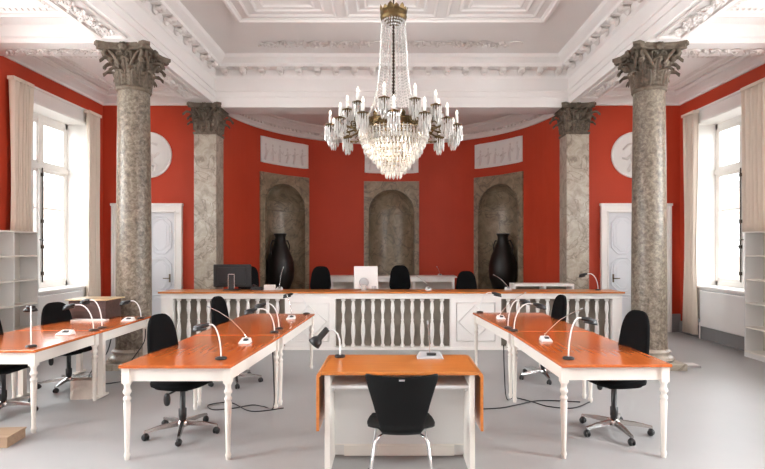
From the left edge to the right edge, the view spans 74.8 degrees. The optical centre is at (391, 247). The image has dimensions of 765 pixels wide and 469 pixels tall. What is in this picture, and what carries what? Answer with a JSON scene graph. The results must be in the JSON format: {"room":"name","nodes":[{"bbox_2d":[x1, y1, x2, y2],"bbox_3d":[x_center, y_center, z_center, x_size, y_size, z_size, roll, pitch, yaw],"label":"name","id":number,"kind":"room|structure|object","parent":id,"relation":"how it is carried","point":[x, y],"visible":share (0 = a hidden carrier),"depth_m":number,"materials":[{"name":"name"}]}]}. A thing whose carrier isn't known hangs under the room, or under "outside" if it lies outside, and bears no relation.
{"room":"courtroom","nodes":[
{"label":"courtroom","id":0,"kind":"room"},
{"bbox_2d":[0,56,102,295],"bbox_3d":[-5.875,-1.060,3.400,0.450,5.400,12.800,0,0,0],"label":"wall","id":1,"kind":"structure","parent":0,"point":[7,66],"depth_m":7.41,"materials":[{"name":"red paint"}]},
{"bbox_2d":[7,75,34,231],"bbox_3d":[-5.537,-1.381,7.480,0.114,2.258,0.420,0,0,0],"label":"window curtain","id":2,"kind":"object","parent":1,"relation":"hanging from","point":[21,92],"visible":0.96,"depth_m":7.44,"materials":[{"name":"fabric"}]},
{"bbox_2d":[31,86,86,296],"bbox_3d":[-5.845,-0.552,8.590,0.510,3.985,1.640,0,0,0],"label":"window","id":3,"kind":"structure","parent":1,"relation":"in","point":[50,110],"depth_m":9.20,"materials":[{"name":"white paint"}]},
{"bbox_2d":[84,110,101,295],"bbox_3d":[-5.543,-0.465,9.285,0.118,4.090,0.390,0,0,0],"label":"window curtain","id":4,"kind":"object","parent":3,"relation":"hanging from","point":[93,277],"visible":0.87,"depth_m":9.24,"materials":[{"name":"fabric"}]},
{"bbox_2d":[39,290,82,324],"bbox_3d":[-5.560,1.197,8.423,0.090,0.886,1.246,0,0,0],"label":"radiator","id":5,"kind":"object","parent":1,"relation":"attached to","point":[56,297],"visible":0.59,"depth_m":8.26,"materials":[{"name":"white metal"}]},
{"bbox_2d":[40,290,80,295],"bbox_3d":[-5.560,0.758,8.370,0.060,0.008,1.076,0,0,0],"label":"grille","id":6,"kind":"object","parent":5,"relation":"attached to","point":[78,291],"depth_m":8.47,"materials":[{"name":"metal"}]},
{"bbox_2d":[0,0,187,105],"bbox_3d":[-4.770,-2.885,3.400,1.860,0.250,12.800,0,0,0],"label":"trim","id":7,"kind":"structure","parent":1,"relation":"attached to","point":[12,36],"depth_m":6.97,"materials":[{"name":"white paint"}]},
{"bbox_2d":[0,0,165,90],"bbox_3d":[-4.770,-3.075,3.425,1.860,0.150,12.850,0,0,0],"label":"ceiling","id":8,"kind":"structure","parent":0,"point":[93,65],"depth_m":6.65,"materials":[{"name":"white paint"}]},
{"bbox_2d":[265,184,304,288],"bbox_3d":[-2.748,-0.095,12.123,0.583,2.870,1.213,0,0,40],"label":"wall niche","id":9,"kind":"object","parent":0,"point":[284,206],"visible":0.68,"depth_m":12.46,"materials":[{"name":"stone"}]},
{"bbox_2d":[266,233,293,288],"bbox_3d":[-2.689,0.495,12.072,0.679,1.690,0.679,0,0,40],"label":"floor vase","id":10,"kind":"object","parent":9,"relation":"in","point":[279,256],"visible":0.8,"depth_m":11.85,"materials":[{"name":"black ceramic"}]},
{"bbox_2d":[0,332,764,468],"bbox_3d":[0.000,1.740,5.600,12.200,0.200,17.600,0,0,0],"label":"floor","id":11,"kind":"structure","parent":0,"point":[716,410],"depth_m":4.65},
{"bbox_2d":[0,427,26,447],"bbox_3d":[-3.355,1.595,4.197,0.400,0.090,0.250,0,0,-6],"label":"box","id":12,"kind":"object","parent":11,"relation":"on","point":[9,436],"visible":1,"depth_m":4.20,"materials":[{"name":"beige cardboard"}]},
{"bbox_2d":[0,321,38,410],"bbox_3d":[-3.860,1.115,4.997,0.636,1.048,0.623,0,0,6],"label":"office chair","id":13,"kind":"object","parent":11,"relation":"on","point":[5,369],"visible":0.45,"depth_m":4.96,"materials":[{"name":"black fabric"}]},
{"bbox_2d":[0,230,38,332],"bbox_3d":[-5.490,0.698,6.380,0.280,1.885,2.400,0,0,0],"label":"bookcase","id":14,"kind":"object","parent":11,"relation":"on","point":[19,250],"visible":0.74,"depth_m":7.49,"materials":[{"name":"white laminate"}]},
{"bbox_2d":[0,331,101,432],"bbox_3d":[-3.615,1.269,4.905,0.970,0.742,1.030,0,0,0],"label":"conference table","id":15,"kind":"object","parent":11,"relation":"on","point":[13,350],"visible":0.92,"depth_m":4.79,"materials":[{"name":"brown wood"}]},
{"bbox_2d":[23,305,37,347],"bbox_3d":[-3.315,0.712,4.603,0.115,0.370,0.268,0,0,-41],"label":"desk lamp","id":16,"kind":"object","parent":15,"relation":"on","point":[30,308],"visible":1,"depth_m":4.55,"materials":[{"name":"black plastic"}]},
{"bbox_2d":[55,330,75,334],"bbox_3d":[-3.386,0.875,5.191,0.155,0.043,0.107,0,0,0],"label":"desk microphone","id":17,"kind":"object","parent":15,"relation":"on","point":[62,332],"visible":1,"depth_m":5.17,"materials":[{"name":"white plastic"}]},
{"bbox_2d":[37,302,91,392],"bbox_3d":[-3.827,1.147,5.965,0.635,0.986,0.622,0,0,20],"label":"office chair","id":18,"kind":"object","parent":11,"relation":"on","point":[53,312],"visible":0.51,"depth_m":5.93,"materials":[{"name":"black fabric"}]},
{"bbox_2d":[15,316,150,399],"bbox_3d":[-3.635,1.269,6.020,0.990,0.742,1.250,0,0,0],"label":"conference table","id":19,"kind":"object","parent":11,"relation":"on","point":[115,327],"visible":0.57,"depth_m":5.68,"materials":[{"name":"brown wood"}]},
{"bbox_2d":[63,303,97,330],"bbox_3d":[-3.400,0.753,5.474,0.420,0.288,0.115,0,0,9],"label":"desk lamp","id":20,"kind":"object","parent":19,"relation":"on","point":[68,306],"visible":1,"depth_m":5.45,"materials":[{"name":"black plastic"}]},
{"bbox_2d":[70,319,108,320],"bbox_3d":[-3.710,0.887,6.150,0.420,0.020,0.100,0,0,0],"label":"paper stack","id":21,"kind":"object","parent":19,"relation":"on","point":[72,319],"visible":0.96,"depth_m":6.13,"materials":[{"name":"white paper"}]},
{"bbox_2d":[79,299,106,328],"bbox_3d":[-3.382,0.738,5.655,0.381,0.319,0.115,0,0,24],"label":"desk lamp","id":22,"kind":"object","parent":19,"relation":"on","point":[85,301],"visible":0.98,"depth_m":5.64,"materials":[{"name":"black plastic"}]},
{"bbox_2d":[65,296,124,318],"bbox_3d":[-3.830,0.772,6.480,0.530,0.250,0.420,0,0,2],"label":"wooden box","id":23,"kind":"object","parent":19,"relation":"on","point":[109,306],"visible":0.78,"depth_m":6.30,"materials":[{"name":"brown wood"}]},
{"bbox_2d":[121,317,135,321],"bbox_3d":[-3.238,0.875,6.150,0.136,0.043,0.107,0,0,0],"label":"desk microphone","id":24,"kind":"object","parent":19,"relation":"on","point":[126,319],"visible":1,"depth_m":6.12,"materials":[{"name":"white plastic"}]},
{"bbox_2d":[119,300,144,318],"bbox_3d":[-3.299,0.779,6.362,0.317,0.236,0.115,0,0,0],"label":"desk lamp","id":25,"kind":"object","parent":19,"relation":"on","point":[125,302],"visible":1,"depth_m":6.33,"materials":[{"name":"black plastic"}]},
{"bbox_2d":[70,378,97,399],"bbox_3d":[-3.360,1.536,5.500,0.287,0.208,0.180,0,0,-9],"label":"cardboard box","id":26,"kind":"object","parent":11,"relation":"on","point":[80,388],"visible":0.61,"depth_m":5.42,"materials":[{"name":"beige cardboard"}]},
{"bbox_2d":[94,40,170,370],"bbox_3d":[-3.605,-0.564,7.000,0.862,4.402,0.862,0,0,0],"label":"marble column","id":27,"kind":"structure","parent":11,"relation":"on","point":[135,65],"depth_m":6.81,"materials":[{"name":"stone"}]},
{"bbox_2d":[141,313,219,446],"bbox_3d":[-1.841,1.115,4.446,0.630,1.048,0.622,0,0,12],"label":"office chair","id":28,"kind":"object","parent":11,"relation":"on","point":[161,331],"visible":0.72,"depth_m":4.39,"materials":[{"name":"black fabric"}]},
{"bbox_2d":[118,335,280,459],"bbox_3d":[-1.613,1.269,4.480,0.954,0.742,1.320,0,0,0],"label":"conference table","id":29,"kind":"object","parent":11,"relation":"on","point":[193,359],"visible":1,"depth_m":3.96,"materials":[{"name":"brown wood"}]},
{"bbox_2d":[192,323,226,359],"bbox_3d":[-1.474,0.753,4.062,0.289,0.288,0.115,0,0,6],"label":"desk lamp","id":30,"kind":"object","parent":29,"relation":"on","point":[199,327],"visible":1,"depth_m":4.04,"materials":[{"name":"black plastic"}]},
{"bbox_2d":[207,306,251,343],"bbox_3d":[-1.542,0.723,4.727,0.423,0.349,0.107,0,0,0],"label":"desk microphone","id":31,"kind":"object","parent":29,"relation":"on","point":[245,340],"visible":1,"depth_m":4.74,"materials":[{"name":"white plastic"}]},
{"bbox_2d":[182,101,233,288],"bbox_3d":[-3.555,-0.561,9.740,0.862,4.397,0.862,0,0,0],"label":"marble pillar","id":32,"kind":"structure","parent":11,"relation":"on","point":[208,121],"depth_m":9.54,"materials":[{"name":"stone"}]},
{"bbox_2d":[208,296,262,388],"bbox_3d":[-1.889,1.115,6.115,0.637,1.048,0.624,0,0,8],"label":"office chair","id":33,"kind":"object","parent":11,"relation":"on","point":[218,303],"visible":0.52,"depth_m":6.09,"materials":[{"name":"black fabric"}]},
{"bbox_2d":[207,352,283,411],"bbox_3d":[-1.503,1.345,5.136,0.815,0.611,0.256,0,0,7],"label":"power cable","id":34,"kind":"object","parent":11,"relation":"on","point":[272,352],"visible":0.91,"depth_m":5.06,"materials":[{"name":"black plastic"}]},
{"bbox_2d":[195,314,314,405],"bbox_3d":[-1.545,1.269,6.000,0.990,0.742,1.680,0,0,0],"label":"conference table","id":35,"kind":"object","parent":11,"relation":"on","point":[251,324],"visible":0.7,"depth_m":5.72,"materials":[{"name":"brown wood"}]},
{"bbox_2d":[244,308,278,332],"bbox_3d":[-1.372,0.763,5.275,0.360,0.267,0.115,0,0,-9],"label":"desk lamp","id":36,"kind":"object","parent":35,"relation":"on","point":[251,310],"visible":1,"depth_m":5.25,"materials":[{"name":"black plastic"}]},
{"bbox_2d":[254,303,282,329],"bbox_3d":[-1.366,0.753,5.571,0.341,0.288,0.115,0,0,11],"label":"desk lamp","id":37,"kind":"object","parent":35,"relation":"on","point":[260,305],"visible":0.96,"depth_m":5.54,"materials":[{"name":"black plastic"}]},
{"bbox_2d":[283,293,309,313],"bbox_3d":[-1.292,0.753,6.795,0.367,0.288,0.115,0,0,0],"label":"desk lamp","id":38,"kind":"object","parent":35,"relation":"on","point":[288,294],"visible":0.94,"depth_m":6.77,"materials":[{"name":"black plastic"}]},
{"bbox_2d":[158,289,624,349],"bbox_3d":[0.000,1.173,8.280,7.500,0.935,0.520,0,0,0],"label":"balustrade","id":39,"kind":"object","parent":11,"relation":"on","point":[376,319],"visible":0.67,"depth_m":8.11,"materials":[{"name":"white wood"}]},
{"bbox_2d":[213,264,250,289],"bbox_3d":[-2.679,0.490,8.400,0.620,0.430,0.200,0,0,-4],"label":"computer monitor","id":40,"kind":"object","parent":39,"relation":"on","point":[231,276],"visible":1,"depth_m":8.38,"materials":[{"name":"black plastic"}]},
{"bbox_2d":[264,285,275,289],"bbox_3d":[-2.050,0.662,8.420,0.170,0.085,0.120,0,0,0],"label":"box","id":41,"kind":"object","parent":39,"relation":"on","point":[266,287],"visible":1,"depth_m":8.36,"materials":[{"name":"white plastic"}]},
{"bbox_2d":[354,266,377,290],"bbox_3d":[-0.432,0.505,8.348,0.400,0.400,0.115,0,0,3],"label":"computer monitor","id":42,"kind":"object","parent":39,"relation":"on","point":[365,277],"visible":1,"depth_m":8.37,"materials":[{"name":"white plastic"}]},
{"bbox_2d":[158,289,624,293],"bbox_3d":[0.000,0.719,8.280,7.500,0.027,0.520,0,0,0],"label":"countertop","id":43,"kind":"structure","parent":39,"relation":"on","point":[173,291],"depth_m":8.10,"materials":[{"name":"brown wood"}]},
{"bbox_2d":[316,355,482,468],"bbox_3d":[0.060,1.268,3.900,1.204,0.745,0.600,0,0,0],"label":"desk","id":44,"kind":"object","parent":11,"relation":"on","point":[343,397],"visible":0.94,"depth_m":3.90,"materials":[{"name":"brown wood"}]},
{"bbox_2d":[309,327,344,357],"bbox_3d":[-0.529,0.772,4.106,0.300,0.247,0.109,0,0,0],"label":"desk lamp","id":45,"kind":"object","parent":44,"relation":"on","point":[316,341],"visible":1,"depth_m":4.08,"materials":[{"name":"black plastic"}]},
{"bbox_2d":[331,376,468,387],"bbox_3d":[0.060,1.015,3.785,1.010,0.020,0.270,0,0,0],"label":"shelf","id":46,"kind":"object","parent":44,"relation":"attached to","point":[337,381],"depth_m":3.74,"materials":[{"name":"white laminate"}]},
{"bbox_2d":[416,320,443,358],"bbox_3d":[0.313,0.745,4.074,0.215,0.301,0.107,0,0,0],"label":"desk microphone","id":47,"kind":"object","parent":44,"relation":"on","point":[429,354],"visible":1,"depth_m":4.06,"materials":[{"name":"grey plastic"}]},
{"bbox_2d":[365,374,437,468],"bbox_3d":[0.065,1.220,3.397,0.472,0.839,0.538,0,0,0],"label":"shell chair","id":48,"kind":"object","parent":11,"relation":"on","point":[401,405],"visible":1,"depth_m":3.18,"materials":[{"name":"black paint"}]},
{"bbox_2d":[473,313,588,398],"bbox_3d":[1.635,1.269,6.180,1.010,0.742,1.560,0,0,0],"label":"conference table","id":49,"kind":"object","parent":11,"relation":"on","point":[525,322],"visible":0.64,"depth_m":5.95,"materials":[{"name":"brown wood"}]},
{"bbox_2d":[477,292,501,312],"bbox_3d":[1.357,0.753,6.954,0.347,0.288,0.115,0,0,0],"label":"desk lamp","id":50,"kind":"object","parent":49,"relation":"on","point":[497,294],"visible":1,"depth_m":6.93,"materials":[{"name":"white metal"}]},
{"bbox_2d":[496,292,525,318],"bbox_3d":[1.522,0.727,6.323,0.383,0.340,0.107,0,0,0],"label":"desk microphone","id":51,"kind":"object","parent":49,"relation":"on","point":[500,316],"visible":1,"depth_m":6.34,"materials":[{"name":"white plastic"}]},
{"bbox_2d":[504,299,530,328],"bbox_3d":[1.421,0.738,5.642,0.335,0.319,0.115,0,0,-17],"label":"desk lamp","id":52,"kind":"object","parent":49,"relation":"on","point":[523,301],"visible":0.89,"depth_m":5.62,"materials":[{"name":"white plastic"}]},
{"bbox_2d":[510,303,545,331],"bbox_3d":[1.471,0.743,5.396,0.387,0.308,0.115,0,0,7],"label":"desk lamp","id":53,"kind":"object","parent":49,"relation":"on","point":[538,305],"visible":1,"depth_m":5.36,"materials":[{"name":"black plastic"}]},
{"bbox_2d":[483,400,579,409],"bbox_3d":[1.364,1.632,5.228,1.277,0.010,0.148,0,0,-13],"label":"power cable","id":54,"kind":"object","parent":11,"relation":"on","point":[535,400],"visible":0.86,"depth_m":5.26,"materials":[{"name":"black plastic"}]},
{"bbox_2d":[519,295,569,384],"bbox_3d":[1.903,1.115,6.281,0.636,1.048,0.622,0,0,-4],"label":"office chair","id":55,"kind":"object","parent":11,"relation":"on","point":[559,309],"visible":0.44,"depth_m":6.25,"materials":[{"name":"black fabric"}]},
{"bbox_2d":[503,345,589,408],"bbox_3d":[1.635,1.345,5.256,0.902,0.611,0.278,0,0,11],"label":"power cable","id":56,"kind":"object","parent":11,"relation":"on","point":[503,345],"visible":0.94,"depth_m":5.35,"materials":[{"name":"black plastic"}]},
{"bbox_2d":[549,101,600,288],"bbox_3d":[3.555,-0.561,9.740,0.862,4.397,0.862,0,0,0],"label":"marble pillar","id":57,"kind":"structure","parent":11,"relation":"on","point":[574,119],"depth_m":9.54,"materials":[{"name":"stone"}]},
{"bbox_2d":[510,332,671,458],"bbox_3d":[1.722,1.269,4.610,0.895,0.742,1.540,0,0,0],"label":"conference table","id":58,"kind":"object","parent":11,"relation":"on","point":[597,357],"visible":1,"depth_m":4.06,"materials":[{"name":"brown wood"}]},
{"bbox_2d":[539,308,582,341],"bbox_3d":[1.649,0.738,4.828,0.424,0.318,0.107,0,0,0],"label":"desk microphone","id":59,"kind":"object","parent":58,"relation":"on","point":[542,338],"visible":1,"depth_m":4.84,"materials":[{"name":"white plastic"}]},
{"bbox_2d":[563,316,597,359],"bbox_3d":[1.532,0.727,4.061,0.301,0.339,0.115,0,0,-15],"label":"desk lamp","id":60,"kind":"object","parent":58,"relation":"on","point":[588,320],"visible":1,"depth_m":4.04,"materials":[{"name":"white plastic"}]},
{"bbox_2d":[579,310,654,445],"bbox_3d":[1.978,1.099,4.435,0.630,1.080,0.621,0,0,-10],"label":"office chair","id":61,"kind":"object","parent":11,"relation":"on","point":[635,328],"visible":0.77,"depth_m":4.40,"materials":[{"name":"black fabric"}]},
{"bbox_2d":[612,40,688,370],"bbox_3d":[3.605,-0.564,7.000,0.862,4.402,0.862,0,0,0],"label":"marble column","id":62,"kind":"structure","parent":11,"relation":"on","point":[647,65],"depth_m":6.81,"materials":[{"name":"stone"}]},
{"bbox_2d":[685,363,700,367],"bbox_3d":[4.120,1.619,6.900,0.200,0.042,0.180,0,0,0],"label":"socket","id":63,"kind":"object","parent":11,"relation":"on","point":[689,365],"visible":0.56,"depth_m":6.83,"materials":[{"name":"grey plastic"}]},
{"bbox_2d":[744,231,764,361],"bbox_3d":[5.490,0.698,6.380,0.280,1.885,2.400,0,0,0],"label":"bookcase","id":64,"kind":"object","parent":11,"relation":"on","point":[754,241],"visible":1,"depth_m":7.56,"materials":[{"name":"white laminate"}]},
{"bbox_2d":[103,106,679,313],"bbox_3d":[0.000,-1.060,11.500,12.200,5.400,3.400,0,0,0],"label":"wall","id":65,"kind":"structure","parent":0,"point":[336,179],"depth_m":10.99,"materials":[{"name":"red paint"}]},
{"bbox_2d":[110,203,183,314],"bbox_3d":[-4.770,0.385,9.752,1.400,2.510,0.095,0,0,0],"label":"door","id":66,"kind":"structure","parent":65,"relation":"in","point":[166,218],"depth_m":9.77,"materials":[{"name":"white paint"}]},
{"bbox_2d":[151,132,171,177],"bbox_3d":[-4.750,-1.820,9.765,0.900,0.900,0.180,0,0,0],"label":"medallion","id":67,"kind":"object","parent":65,"relation":"attached to","point":[161,152],"visible":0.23,"depth_m":9.78,"materials":[{"name":"white paint"}]},
{"bbox_2d":[260,136,307,168],"bbox_3d":[-2.575,-2.271,11.975,0.140,0.611,1.415,0,0,40],"label":"relief","id":68,"kind":"object","parent":65,"relation":"attached to","point":[272,151],"visible":1,"depth_m":11.98,"materials":[{"name":"white paint"}]},
{"bbox_2d":[260,171,308,288],"bbox_3d":[-2.567,-0.205,11.970,0.138,3.090,1.462,0,0,40],"label":"trim","id":69,"kind":"structure","parent":65,"relation":"attached to","point":[268,180],"depth_m":11.85,"materials":[{"name":"stone"}]},
{"bbox_2d":[221,103,561,113],"bbox_3d":[0.000,-3.223,9.783,6.800,1.075,0.475,0,0,0],"label":"trim","id":70,"kind":"structure","parent":65,"relation":"attached to","point":[231,108],"depth_m":9.62,"materials":[{"name":"white paint"}]},
{"bbox_2d":[229,114,553,143],"bbox_3d":[0.000,-2.885,11.491,6.780,0.330,3.398,0,0,0],"label":"trim","id":71,"kind":"structure","parent":65,"relation":"attached to","point":[269,122],"depth_m":11.84,"materials":[{"name":"white paint"}]},
{"bbox_2d":[45,0,737,102],"bbox_3d":[0.000,-3.260,3.410,7.720,1.000,12.820,0,0,0],"label":"trim","id":72,"kind":"structure","parent":65,"relation":"attached to","point":[78,5],"depth_m":6.46,"materials":[{"name":"white paint"}]},
{"bbox_2d":[364,181,418,274],"bbox_3d":[0.000,-0.205,13.161,1.462,3.090,0.137,0,0,0],"label":"trim","id":73,"kind":"structure","parent":65,"relation":"attached to","point":[372,189],"depth_m":13.11,"materials":[{"name":"stone"}]},
{"bbox_2d":[365,150,417,172],"bbox_3d":[0.000,-2.271,13.171,1.415,0.611,0.141,0,0,0],"label":"relief","id":74,"kind":"object","parent":65,"relation":"attached to","point":[370,167],"visible":0.13,"depth_m":13.13,"materials":[{"name":"white paint"}]},
{"bbox_2d":[474,171,522,288],"bbox_3d":[2.567,-0.205,11.970,0.138,3.090,1.462,0,0,-40],"label":"trim","id":75,"kind":"structure","parent":65,"relation":"attached to","point":[514,180],"depth_m":11.82,"materials":[{"name":"stone"}]},
{"bbox_2d":[475,136,522,168],"bbox_3d":[2.574,-2.271,11.976,0.140,0.611,1.415,0,0,-40],"label":"relief","id":76,"kind":"object","parent":65,"relation":"attached to","point":[506,151],"visible":1,"depth_m":11.98,"materials":[{"name":"white paint"}]},
{"bbox_2d":[611,132,631,177],"bbox_3d":[4.750,-1.820,9.765,0.900,0.900,0.180,0,0,0],"label":"medallion","id":77,"kind":"object","parent":65,"relation":"attached to","point":[621,152],"visible":0.38,"depth_m":9.78,"materials":[{"name":"white paint"}]},
{"bbox_2d":[599,203,672,331],"bbox_3d":[4.770,0.385,9.752,1.400,2.510,0.095,0,0,0],"label":"door","id":78,"kind":"structure","parent":65,"relation":"in","point":[615,218],"depth_m":9.76,"materials":[{"name":"white paint"}]},
{"bbox_2d":[672,314,680,331],"bbox_3d":[4.740,1.465,9.785,1.820,0.350,0.030,0,0,0],"label":"baseboard","id":79,"kind":"structure","parent":65,"relation":"attached to","point":[676,318],"depth_m":9.77,"materials":[{"name":"grey"}]},
{"bbox_2d":[180,0,602,52],"bbox_3d":[0.000,-3.685,3.340,7.000,0.150,12.680,0,0,0],"label":"ceiling","id":80,"kind":"structure","parent":0,"point":[216,19],"depth_m":8.30,"materials":[{"name":"white paint"}]},
{"bbox_2d":[258,40,522,48],"bbox_3d":[-0.023,-3.589,8.774,4.666,0.081,0.349,0,0,0],"label":"trim","id":81,"kind":"structure","parent":80,"relation":"attached to","point":[303,43],"depth_m":8.76,"materials":[{"name":"white paint"}]},
{"bbox_2d":[85,0,697,102],"bbox_3d":[0.000,-3.180,3.290,6.800,0.860,12.580,0,0,0],"label":"trim","id":82,"kind":"structure","parent":80,"relation":"attached to","point":[136,18],"depth_m":9.34,"materials":[{"name":"white paint"}]},
{"bbox_2d":[222,0,560,22],"bbox_3d":[0.000,-3.585,2.975,4.900,0.050,9.950,0,0,0],"label":"trim","id":83,"kind":"structure","parent":80,"relation":"attached to","point":[228,3],"depth_m":7.75,"materials":[{"name":"white paint"}]},
{"bbox_2d":[324,0,462,179],"bbox_3d":[0.020,-2.150,5.000,1.346,2.920,1.381,0,0,0],"label":"chandelier","id":84,"kind":"object","parent":80,"relation":"hanging from","point":[368,129],"visible":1,"depth_m":4.84,"materials":[{"name":"clear glass"}]},
{"bbox_2d":[369,190,413,274],"bbox_3d":[0.000,-0.095,13.399,1.213,2.870,0.583,0,0,0],"label":"wall niche","id":85,"kind":"object","parent":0,"point":[391,212],"visible":0.84,"depth_m":13.59,"materials":[{"name":"stone"}]},
{"bbox_2d":[272,114,510,129],"bbox_3d":[0.000,-3.115,11.900,8.400,0.150,4.200,0,0,0],"label":"ceiling","id":86,"kind":"structure","parent":0,"point":[316,119],"depth_m":11.65,"materials":[{"name":"white paint"}]},
{"bbox_2d":[478,184,517,288],"bbox_3d":[2.748,-0.095,12.123,0.583,2.870,1.213,0,0,-40],"label":"wall niche","id":87,"kind":"object","parent":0,"point":[498,206],"visible":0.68,"depth_m":12.46,"materials":[{"name":"stone"}]},
{"bbox_2d":[489,233,516,288],"bbox_3d":[2.689,0.495,12.072,0.679,1.690,0.679,0,0,-40],"label":"floor vase","id":88,"kind":"object","parent":87,"relation":"in","point":[503,264],"visible":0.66,"depth_m":11.85,"materials":[{"name":"black ceramic"}]},
{"bbox_2d":[617,0,764,90],"bbox_3d":[4.770,-3.075,3.425,1.860,0.150,12.850,0,0,0],"label":"ceiling","id":89,"kind":"structure","parent":0,"point":[689,65],"depth_m":7.92,"materials":[{"name":"white paint"}]},
{"bbox_2d":[680,64,764,320],"bbox_3d":[5.875,-1.060,3.400,0.450,5.400,12.800,0,0,0],"label":"wall","id":90,"kind":"structure","parent":0,"point":[758,73],"depth_m":9.26,"materials":[{"name":"red paint"}]},
{"bbox_2d":[595,0,764,105],"bbox_3d":[4.770,-2.885,3.400,1.860,0.250,12.800,0,0,0],"label":"trim","id":91,"kind":"structure","parent":90,"relation":"attached to","point":[708,36],"depth_m":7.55,"materials":[{"name":"white paint"}]},
{"bbox_2d":[678,321,743,350],"bbox_3d":[5.628,1.530,3.400,0.045,0.220,12.800,0,0,0],"label":"baseboard","id":92,"kind":"structure","parent":90,"relation":"attached to","point":[716,336],"depth_m":8.54,"materials":[{"name":"grey"}]},
{"bbox_2d":[696,90,743,336],"bbox_3d":[5.845,-0.552,8.590,0.510,3.985,1.640,0,0,0],"label":"window","id":93,"kind":"structure","parent":90,"relation":"in","point":[723,114],"depth_m":9.29,"materials":[{"name":"white paint"}]},
{"bbox_2d":[681,110,698,334],"bbox_3d":[5.543,-0.465,9.285,0.119,4.090,0.390,0,0,0],"label":"window curtain","id":94,"kind":"object","parent":93,"relation":"hanging from","point":[690,119],"visible":1,"depth_m":9.20,"materials":[{"name":"fabric"}]},
{"bbox_2d":[740,77,764,231],"bbox_3d":[5.537,-1.381,7.605,0.117,2.258,0.530,0,0,0],"label":"window curtain","id":95,"kind":"object","parent":93,"relation":"hanging from","point":[753,94],"visible":0.97,"depth_m":7.58,"materials":[{"name":"fabric"}]},
{"bbox_2d":[698,290,743,338],"bbox_3d":[5.560,1.197,8.423,0.090,0.886,1.246,0,0,0],"label":"radiator","id":96,"kind":"object","parent":90,"relation":"attached to","point":[720,311],"visible":0.84,"depth_m":8.33,"materials":[{"name":"white metal"}]},
{"bbox_2d":[702,290,742,295],"bbox_3d":[5.560,0.758,8.370,0.060,0.008,1.076,0,0,0],"label":"grille","id":97,"kind":"object","parent":96,"relation":"attached to","point":[703,291],"depth_m":8.47,"materials":[{"name":"metal"}]},
{"bbox_3d":[0.000,1.515,11.475,6.700,0.250,3.350,0,0,0],"label":"floor","id":98,"kind":"structure","parent":0,"visible":0},
{"bbox_2d":[330,275,456,288],"bbox_3d":[0.020,1.025,11.900,3.000,0.730,0.600,0,0,0],"label":"side table","id":99,"kind":"object","parent":98,"relation":"on","point":[337,281],"visible":0.45,"depth_m":12.00,"materials":[{"name":"white paint"}]},
{"bbox_3d":[0.000,1.515,9.090,6.600,0.250,1.620,0,0,0],"label":"floor","id":100,"kind":"structure","parent":0,"visible":0},
{"bbox_2d":[238,266,258,288],"bbox_3d":[-2.646,0.865,9.092,0.619,1.048,0.635,0,0,2],"label":"office chair","id":101,"kind":"object","parent":100,"relation":"on","point":[254,273],"visible":0.07,"depth_m":9.28,"materials":[{"name":"black fabric"}]},
{"bbox_2d":[310,266,330,288],"bbox_3d":[-1.317,0.865,9.142,0.617,1.048,0.634,0,0,2],"label":"office chair","id":102,"kind":"object","parent":100,"relation":"on","point":[320,276],"visible":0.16,"depth_m":9.34,"materials":[{"name":"black fabric"}]},
{"bbox_2d":[389,265,410,288],"bbox_3d":[0.175,0.845,9.092,0.621,1.048,0.637,0,0,-1],"label":"office chair","id":103,"kind":"object","parent":100,"relation":"on","point":[399,275],"visible":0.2,"depth_m":9.29,"materials":[{"name":"black fabric"}]},
{"bbox_2d":[456,271,476,288],"bbox_3d":[1.419,0.955,9.144,0.622,1.048,0.632,0,0,0],"label":"office chair","id":104,"kind":"object","parent":100,"relation":"on","point":[465,279],"visible":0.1,"depth_m":9.34,"materials":[{"name":"black fabric"}]},
{"bbox_2d":[509,283,573,288],"bbox_3d":[2.790,1.025,9.320,1.100,0.730,0.360,0,0,0],"label":"shelf","id":105,"kind":"object","parent":100,"relation":"on","point":[511,285],"visible":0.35,"depth_m":9.29,"materials":[{"name":"white paint"}]},
{"label":"outside","id":106,"kind":"structure","parent":0,"visible":0},
{"bbox_3d":[-23.100,5.540,5.000,33.800,0.200,50.000,0,0,0],"label":"ground","id":107,"kind":"structure","parent":106,"visible":0},
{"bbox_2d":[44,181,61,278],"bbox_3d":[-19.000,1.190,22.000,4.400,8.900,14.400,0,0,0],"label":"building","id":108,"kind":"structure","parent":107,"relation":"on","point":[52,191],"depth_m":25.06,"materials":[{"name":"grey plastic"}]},
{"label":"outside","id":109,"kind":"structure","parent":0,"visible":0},
{"bbox_3d":[23.100,5.540,5.000,33.800,0.200,50.000,0,0,0],"label":"ground","id":110,"kind":"structure","parent":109,"visible":0},
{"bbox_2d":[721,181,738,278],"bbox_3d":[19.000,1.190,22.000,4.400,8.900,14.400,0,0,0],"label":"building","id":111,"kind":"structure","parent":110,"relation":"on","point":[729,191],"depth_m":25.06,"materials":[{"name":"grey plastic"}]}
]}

